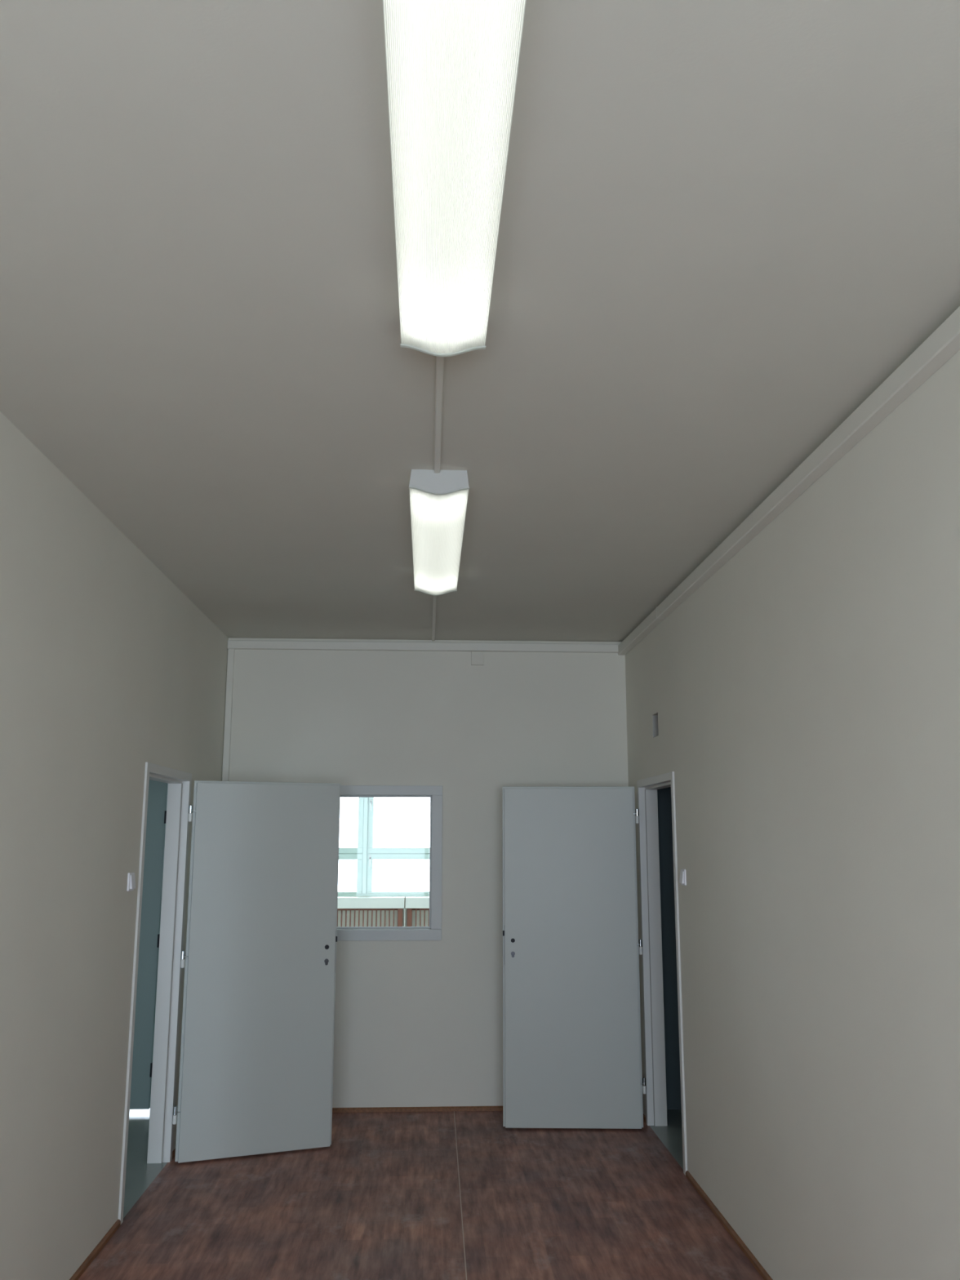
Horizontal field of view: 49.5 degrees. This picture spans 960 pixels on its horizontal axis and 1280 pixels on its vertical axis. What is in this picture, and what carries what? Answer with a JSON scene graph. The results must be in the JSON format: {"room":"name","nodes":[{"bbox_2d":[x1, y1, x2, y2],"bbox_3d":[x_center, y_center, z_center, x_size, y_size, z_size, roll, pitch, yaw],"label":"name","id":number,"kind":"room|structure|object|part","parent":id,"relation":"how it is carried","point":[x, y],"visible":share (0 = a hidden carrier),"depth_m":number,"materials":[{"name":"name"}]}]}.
{"room":"corridor","nodes":[
{"label":"corridor","id":0,"kind":"room"},
{"bbox_2d":[0,411,228,1279],"bbox_3d":[-1.500,0.589,2.064,0.100,2.992,9.419,1,-11,-3],"label":"wall","id":1,"kind":"structure","parent":0,"point":[108,669],"depth_m":3.94,"materials":[{"name":"beige paint"}]},
{"bbox_2d":[69,1148,175,1279],"bbox_3d":[-1.444,2.036,1.789,0.013,0.026,9.406,1,-11,-3],"label":"baseboard","id":2,"kind":"structure","parent":1,"relation":"attached to","point":[108,1236],"depth_m":4.26,"materials":[{"name":"brown wood"}]},
{"bbox_2d":[126,871,135,891],"bbox_3d":[-1.573,1.093,4.712,0.021,0.082,0.082,1,-11,-3],"label":"light switch","id":3,"kind":"object","parent":1,"relation":"attached to","point":[131,877],"visible":1,"depth_m":4.68,"materials":[{"name":"white plastic"}]},
{"bbox_2d":[118,762,340,1224],"bbox_3d":[-1.479,1.713,5.489,0.652,2.027,1.472,-7,-13,33],"label":"door","id":4,"kind":"structure","parent":1,"relation":"in","point":[256,1061],"depth_m":5.71,"materials":[{"name":"wood"}]},
{"bbox_3d":[-1.661,1.663,5.224,0.116,2.027,0.947,1,-11,-3],"label":"frame","id":5,"kind":"part","parent":4,"relation":"part of","materials":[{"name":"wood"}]},
{"bbox_2d":[172,1115,177,1124],"bbox_3d":[-1.603,2.518,5.468,0.021,0.046,0.021,4,-11,-21],"label":"hinge","id":6,"kind":"object","parent":4,"relation":"attached to","point":[175,1117],"depth_m":5.46,"materials":[{"name":"silver metal"}]},
{"bbox_2d":[180,959,185,968],"bbox_3d":[-1.602,1.745,5.614,0.021,0.046,0.021,4,-11,-21],"label":"hinge","id":7,"kind":"object","parent":4,"relation":"attached to","point":[182,964],"depth_m":5.61,"materials":[{"name":"silver metal"}]},
{"bbox_2d":[187,813,192,822],"bbox_3d":[-1.601,0.982,5.757,0.021,0.046,0.021,4,-11,-21],"label":"hinge","id":8,"kind":"object","parent":4,"relation":"attached to","point":[190,815],"depth_m":5.75,"materials":[{"name":"silver metal"}]},
{"bbox_3d":[-1.197,1.784,5.749,0.806,1.960,0.024,4,-11,-21],"label":"panel","id":9,"kind":"part","parent":4,"relation":"part of","materials":[{"name":"white laminate"}]},
{"bbox_2d":[129,779,168,1109],"bbox_3d":[-2.438,1.865,6.641,0.935,2.150,0.170,1,-11,-3],"label":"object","id":10,"kind":"structure","parent":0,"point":[148,963],"depth_m":6.58,"materials":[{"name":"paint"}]},
{"bbox_2d":[337,896,428,926],"bbox_3d":[-0.829,2.519,12.372,9.200,2.982,0.300,1,-11,-3],"label":"wall","id":11,"kind":"structure","parent":0,"point":[406,910],"depth_m":12.07,"materials":[{"name":"beige paint"}]},
{"bbox_2d":[337,797,430,908],"bbox_3d":[-0.821,2.197,12.283,8.200,1.857,0.335,1,-11,-3],"label":"window","id":12,"kind":"structure","parent":11,"relation":"in","point":[365,853],"depth_m":12.25,"materials":[{"name":"white paint"}]},
{"bbox_3d":[-1.356,2.162,12.377,0.048,1.655,0.110,1,-11,-3],"label":"post","id":13,"kind":"part","parent":12,"relation":"part of","materials":[{"name":"white paint"}]},
{"bbox_3d":[-1.294,2.598,12.248,0.024,0.135,0.041,1,-11,-3],"label":"handle","id":14,"kind":"part","parent":12,"relation":"part of","materials":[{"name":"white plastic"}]},
{"bbox_3d":[-2.895,3.022,11.987,4.046,0.121,0.265,1,-11,-3],"label":"sill","id":15,"kind":"part","parent":12,"relation":"part of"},
{"bbox_3d":[-1.294,1.958,12.368,0.024,0.135,0.041,1,-11,-3],"label":"handle","id":16,"kind":"part","parent":12,"relation":"part of","materials":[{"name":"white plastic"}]},
{"bbox_3d":[-0.828,2.161,12.424,8.200,1.735,0.070,1,-11,-3],"label":"frame","id":17,"kind":"part","parent":12,"relation":"part of","materials":[{"name":"white paint"}]},
{"bbox_3d":[1.206,3.064,12.187,4.142,0.121,0.265,1,-11,-3],"label":"sill","id":18,"kind":"part","parent":12,"relation":"part of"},
{"bbox_2d":[78,1108,764,1279],"bbox_3d":[-0.450,2.634,4.577,8.800,0.121,15.000,1,-11,-3],"label":"floor","id":19,"kind":"structure","parent":0,"point":[381,1202],"depth_m":4.77,"materials":[{"name":"red wood"}]},
{"bbox_2d":[337,908,402,926],"bbox_3d":[-1.598,3.510,11.908,1.414,0.863,0.074,1,-11,-3],"label":"radiator","id":20,"kind":"object","parent":19,"relation":"on","point":[399,910],"visible":0.28,"depth_m":11.97,"materials":[{"name":"brown metal"}]},
{"bbox_3d":[-0.918,3.424,11.958,0.052,0.672,0.074,1,-11,-3],"label":"plate","id":21,"kind":"part","parent":20,"relation":"part of","materials":[{"name":"brown metal"}]},
{"bbox_2d":[406,908,429,926],"bbox_3d":[-0.134,3.524,11.979,1.414,0.863,0.074,1,-11,-3],"label":"radiator","id":22,"kind":"object","parent":19,"relation":"on","point":[409,910],"visible":0.08,"depth_m":11.99,"materials":[{"name":"brown metal"}]},
{"bbox_3d":[-0.814,3.425,11.963,0.052,0.672,0.074,1,-11,-3],"label":"plate","id":23,"kind":"part","parent":22,"relation":"part of","materials":[{"name":"brown metal"}]},
{"bbox_2d":[222,637,681,1109],"bbox_3d":[-0.547,1.480,6.804,8.800,2.993,0.180,1,-11,-3],"label":"wall","id":24,"kind":"structure","parent":0,"point":[418,1023],"depth_m":6.86,"materials":[{"name":"beige paint"}]},
{"bbox_2d":[222,648,235,781],"bbox_3d":[-1.658,1.473,6.677,0.042,2.876,0.021,1,-11,-3],"label":"duct","id":25,"kind":"object","parent":24,"relation":"attached to","point":[230,664],"visible":0.35,"depth_m":6.85,"materials":[{"name":"beige plastic"}]},
{"bbox_2d":[336,785,442,940],"bbox_3d":[-0.632,1.451,6.814,0.766,0.981,0.162,1,-11,-3],"label":"window","id":26,"kind":"structure","parent":24,"relation":"in","point":[433,932],"depth_m":6.76,"materials":[{"name":"grey wood"}]},
{"bbox_2d":[332,1106,502,1112],"bbox_3d":[-0.351,2.917,6.477,2.671,0.026,0.013,1,-11,-3],"label":"baseboard","id":27,"kind":"structure","parent":24,"relation":"attached to","point":[442,1108],"depth_m":6.47,"materials":[{"name":"brown wood"}]},
{"bbox_2d":[227,640,618,653],"bbox_3d":[-0.372,0.044,7.006,2.619,0.057,0.030,1,-11,-3],"label":"duct","id":28,"kind":"object","parent":24,"relation":"attached to","point":[232,644],"visible":1,"depth_m":6.99,"materials":[{"name":"beige plastic"}]},
{"bbox_2d":[471,651,484,665],"bbox_3d":[-0.017,0.123,7.013,0.086,0.092,0.024,1,-11,-3],"label":"junction box","id":29,"kind":"object","parent":24,"relation":"attached to","point":[477,657],"visible":1,"depth_m":7.00,"materials":[{"name":"beige paint"}]},
{"bbox_2d":[0,0,959,641],"bbox_3d":[-0.447,-0.429,5.152,9.200,0.150,15.400,1,-11,-3],"label":"ceiling","id":30,"kind":"structure","parent":0,"point":[725,225],"depth_m":2.50,"materials":[{"name":"paint"}]},
{"bbox_2d":[431,595,436,640],"bbox_3d":[-0.271,-0.156,6.169,0.019,0.012,1.696,1,-11,-3],"label":"channel","id":31,"kind":"object","parent":30,"relation":"attached to","point":[434,597],"visible":0.65,"depth_m":6.23,"materials":[{"name":"beige plastic"}]},
{"bbox_2d":[408,469,469,595],"bbox_3d":[-0.187,-0.420,4.539,0.218,0.093,1.608,1,-11,-3],"label":"strip light","id":32,"kind":"object","parent":30,"relation":"attached to","point":[437,501],"visible":1,"depth_m":4.18,"materials":[{"name":"white plastic"}]},
{"bbox_2d":[434,355,444,473],"bbox_3d":[-0.128,-0.709,3.219,0.021,0.013,1.094,1,-11,-3],"label":"channel","id":33,"kind":"object","parent":30,"relation":"attached to","point":[439,360],"visible":0.65,"depth_m":3.20,"materials":[{"name":"beige plastic"}]},
{"bbox_2d":[382,0,526,356],"bbox_3d":[-0.055,-0.918,1.887,0.218,0.093,1.605,1,-11,-3],"label":"strip light","id":34,"kind":"object","parent":30,"relation":"attached to","point":[452,65],"visible":1,"depth_m":1.89,"materials":[{"name":"white plastic"}]},
{"bbox_2d":[625,350,959,1279],"bbox_3d":[1.268,0.617,2.199,0.100,2.992,9.419,1,-11,-3],"label":"wall","id":35,"kind":"structure","parent":0,"point":[805,696],"depth_m":3.46,"materials":[{"name":"beige paint"}]},
{"bbox_2d":[502,771,687,1175],"bbox_3d":[0.643,1.791,5.897,0.974,2.027,0.967,1,-11,-3],"label":"door","id":36,"kind":"structure","parent":35,"relation":"in","point":[572,1043],"depth_m":6.24,"materials":[{"name":"wood"}]},
{"bbox_3d":[0.545,1.880,6.252,0.793,1.960,0.024,0,-11,1],"label":"panel","id":37,"kind":"part","parent":36,"relation":"part of","materials":[{"name":"white laminate"}]},
{"bbox_2d":[635,816,639,823],"bbox_3d":[0.968,1.107,6.408,0.021,0.046,0.021,0,-11,1],"label":"hinge","id":38,"kind":"object","parent":36,"relation":"attached to","point":[637,817],"depth_m":6.40,"materials":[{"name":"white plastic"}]},
{"bbox_2d":[639,946,642,955],"bbox_3d":[0.967,1.869,6.265,0.021,0.046,0.021,0,-11,1],"label":"hinge","id":39,"kind":"object","parent":36,"relation":"attached to","point":[640,948],"depth_m":6.26,"materials":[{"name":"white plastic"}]},
{"bbox_2d":[642,1085,646,1094],"bbox_3d":[0.966,2.643,6.120,0.021,0.046,0.021,0,-11,1],"label":"hinge","id":40,"kind":"object","parent":36,"relation":"attached to","point":[644,1087],"depth_m":6.11,"materials":[{"name":"silver metal"}]},
{"bbox_3d":[1.071,1.796,5.918,0.116,2.027,0.967,1,-11,-3],"label":"frame","id":41,"kind":"part","parent":36,"relation":"part of","materials":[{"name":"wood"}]},
{"bbox_2d":[652,712,658,737],"bbox_3d":[1.079,0.500,6.114,0.098,0.137,0.150,1,-11,-3],"label":"air vent","id":42,"kind":"object","parent":35,"relation":"in","point":[655,717],"visible":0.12,"depth_m":6.18,"materials":[{"name":"grey plastic"}]},
{"bbox_2d":[679,868,686,885],"bbox_3d":[1.046,1.227,5.387,0.021,0.082,0.082,1,-11,-3],"label":"light switch","id":43,"kind":"object","parent":35,"relation":"attached to","point":[682,880],"visible":1,"depth_m":5.36,"materials":[{"name":"white plastic"}]},
{"bbox_2d":[643,1113,773,1279],"bbox_3d":[1.211,2.063,1.918,0.013,0.026,9.406,1,-11,-3],"label":"baseboard","id":44,"kind":"structure","parent":35,"relation":"attached to","point":[735,1236],"depth_m":4.50,"materials":[{"name":"brown wood"}]},
{"bbox_2d":[617,306,959,655],"bbox_3d":[1.194,-0.797,2.462,0.049,0.068,9.416,1,-11,-3],"label":"duct","id":45,"kind":"object","parent":35,"relation":"attached to","point":[944,343],"visible":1,"depth_m":3.39,"materials":[{"name":"beige plastic"}]}
]}

